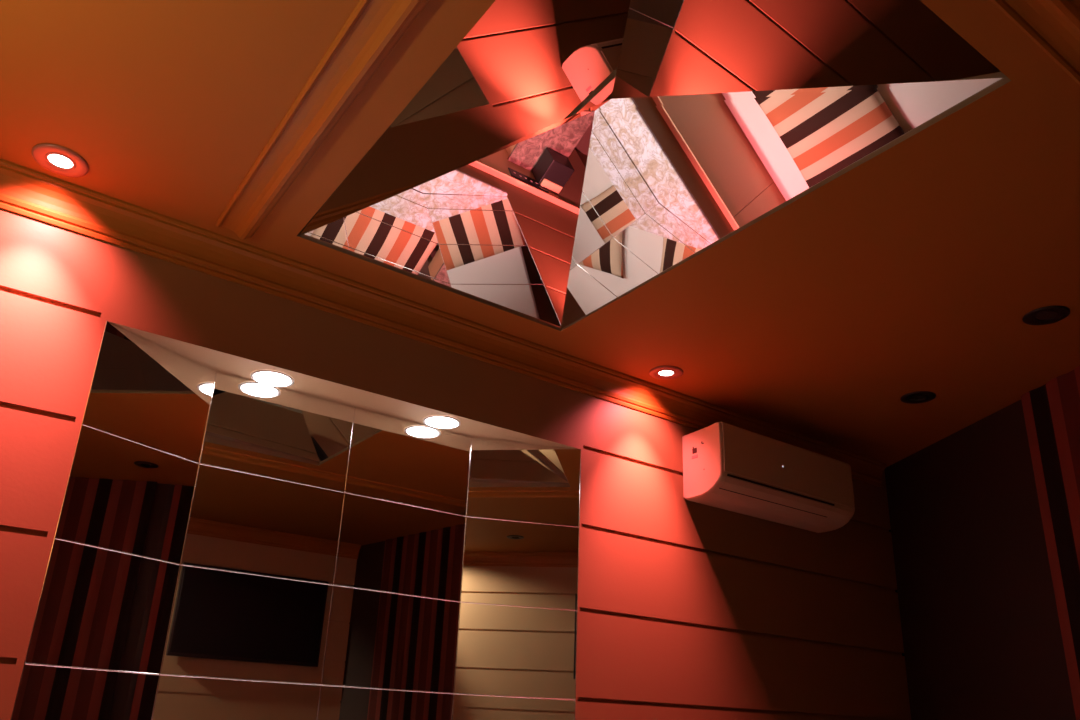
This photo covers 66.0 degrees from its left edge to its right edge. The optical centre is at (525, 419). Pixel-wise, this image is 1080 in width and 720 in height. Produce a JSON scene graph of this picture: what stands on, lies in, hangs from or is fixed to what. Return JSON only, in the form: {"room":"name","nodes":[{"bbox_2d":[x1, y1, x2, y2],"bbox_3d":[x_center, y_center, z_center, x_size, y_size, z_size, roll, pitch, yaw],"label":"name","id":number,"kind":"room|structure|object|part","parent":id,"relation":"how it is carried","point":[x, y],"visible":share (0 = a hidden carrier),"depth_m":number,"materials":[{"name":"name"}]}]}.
{"room":"bedroom","nodes":[
{"label":"bedroom","id":0,"kind":"room"},
{"bbox_2d":[0,209,910,719],"bbox_3d":[-0.369,0.902,2.647,5.311,2.620,0.185,16,-24,-32],"label":"wall","id":1,"kind":"structure","parent":0,"point":[225,546],"depth_m":2.74,"materials":[{"name":"white"}]},
{"bbox_3d":[-1.101,0.284,2.300,0.005,1.057,0.382,-9,-23,29],"label":"mirror panel","id":2,"kind":"part","parent":1,"relation":"part of","materials":[{"name":"white metal"}]},
{"bbox_2d":[251,370,293,386],"bbox_3d":[-0.813,-0.129,2.668,0.136,0.009,0.136,16,-24,-32],"label":"lamp","id":3,"kind":"object","parent":1,"relation":"attached to","point":[272,378],"visible":1,"depth_m":2.65,"materials":[{"name":"white"}]},
{"bbox_3d":[-0.616,0.455,2.707,0.949,1.057,0.005,16,-24,-32],"label":"mirror panel","id":4,"kind":"part","parent":1,"relation":"part of","materials":[{"name":"white metal"}]},
{"bbox_2d":[108,321,577,448],"bbox_3d":[-0.531,-0.063,2.845,1.695,0.012,0.182,16,-24,-32],"label":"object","id":5,"kind":"structure","parent":1,"relation":"attached to","point":[218,361],"depth_m":2.77,"materials":[{"name":"beige paint"}]},
{"bbox_2d":[423,415,460,428],"bbox_3d":[-0.301,0.012,2.989,0.136,0.009,0.136,16,-24,-32],"label":"lamp","id":6,"kind":"object","parent":1,"relation":"attached to","point":[435,421],"visible":1,"depth_m":2.97,"materials":[{"name":"white"}]},
{"bbox_2d":[0,159,886,486],"bbox_3d":[-0.271,-0.311,2.967,5.251,0.115,0.054,16,-24,-32],"label":"trim","id":7,"kind":"structure","parent":1,"relation":"attached to","point":[24,191],"depth_m":2.76,"materials":[{"name":"brown orange-brown varnished wood"}]},
{"bbox_3d":[-0.018,0.589,3.000,0.426,1.057,0.005,7,-20,-11],"label":"mirror panel","id":8,"kind":"part","parent":1,"relation":"part of","materials":[{"name":"white metal"}]},
{"bbox_2d":[682,422,854,532],"bbox_3d":[1.093,0.272,3.678,0.890,0.300,0.218,16,-24,-32],"label":"air conditioner","id":9,"kind":"object","parent":1,"relation":"attached to","point":[726,466],"visible":1,"depth_m":3.54,"materials":[{"name":"beige plastic"}]},
{"bbox_2d":[0,0,1079,466],"bbox_3d":[0.865,-0.851,1.504,5.311,0.001,3.909,16,-24,-32],"label":"ceiling","id":10,"kind":"structure","parent":0,"point":[920,266],"depth_m":2.30,"materials":[{"name":"brown paint"}]},
{"bbox_2d":[32,144,88,176],"bbox_3d":[-1.239,-0.688,2.214,0.136,0.006,0.136,16,-24,-32],"label":"recessed light","id":11,"kind":"object","parent":10,"relation":"in","point":[60,160],"visible":1,"depth_m":2.21,"materials":[{"name":"white plastic"}]},
{"bbox_2d":[215,0,428,239],"bbox_3d":[0.144,-1.013,1.115,0.112,0.024,3.550,16,-24,-32],"label":"trim","id":12,"kind":"structure","parent":10,"relation":"attached to","point":[373,28],"depth_m":1.95,"materials":[{"name":"brown orange-brown varnished wood"}]},
{"bbox_2d":[297,0,1010,330],"bbox_3d":[0.184,-0.744,2.195,1.031,0.211,1.630,16,-24,-32],"label":"mirror","id":13,"kind":"object","parent":10,"relation":"attached to","point":[565,157],"visible":0.82,"depth_m":2.17,"materials":[{"name":"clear mirror"}]},
{"bbox_3d":[-0.049,-0.639,2.520,1.004,0.207,0.800,16,-24,-32],"label":"mirror panel","id":14,"kind":"part","parent":13,"relation":"part of","materials":[{"name":"white metal"}]},
{"bbox_3d":[-0.019,-0.800,2.073,0.510,0.207,1.609,16,-24,-32],"label":"mirror panel","id":15,"kind":"part","parent":13,"relation":"part of","materials":[{"name":"white metal"}]},
{"bbox_3d":[0.391,-0.685,2.338,0.501,0.206,1.609,16,-24,-32],"label":"mirror panel","id":16,"kind":"part","parent":13,"relation":"part of","materials":[{"name":"white metal"}]},
{"bbox_3d":[0.432,-0.857,1.871,1.004,0.194,0.749,16,-24,-32],"label":"mirror panel","id":17,"kind":"part","parent":13,"relation":"part of","materials":[{"name":"white metal"}]},
{"bbox_2d":[649,366,682,379],"bbox_3d":[0.568,-0.187,3.358,0.136,0.006,0.136,16,-24,-32],"label":"recessed light","id":18,"kind":"object","parent":10,"relation":"in","point":[661,372],"visible":1,"depth_m":3.35,"materials":[{"name":"white plastic"}]},
{"bbox_2d":[900,391,935,403],"bbox_3d":[1.645,-0.091,3.484,0.136,0.006,0.136,16,-24,-32],"label":"recessed light","id":19,"kind":"object","parent":10,"relation":"in","point":[918,397],"visible":1,"depth_m":3.48,"materials":[{"name":"black"}]},
{"bbox_2d":[990,0,1079,84],"bbox_3d":[1.133,-0.757,1.691,2.210,0.024,0.112,16,-24,-32],"label":"trim","id":20,"kind":"structure","parent":10,"relation":"attached to","point":[1052,25],"depth_m":1.65,"materials":[{"name":"brown paint"}]},
{"bbox_2d":[1023,306,1069,324],"bbox_3d":[1.736,-0.345,2.772,0.136,0.006,0.136,16,-24,-32],"label":"recessed light","id":21,"kind":"object","parent":10,"relation":"in","point":[1048,314],"visible":1,"depth_m":2.77,"materials":[{"name":"black"}]},
{"bbox_2d":[1021,365,1079,719],"bbox_3d":[2.018,1.044,2.756,0.016,2.598,0.480,5,-20,-7],"label":"curtain","id":22,"kind":"object","parent":10,"relation":"hanging from","point":[1051,410],"visible":1,"depth_m":3.15,"materials":[{"name":"fabric"}]},
{"bbox_2d":[884,400,1075,719],"bbox_3d":[2.381,0.841,2.123,0.300,2.620,4.064,9,-21,-17],"label":"wall","id":23,"kind":"structure","parent":0,"point":[982,636],"depth_m":3.63,"materials":[{"name":"black paint"}]}
]}

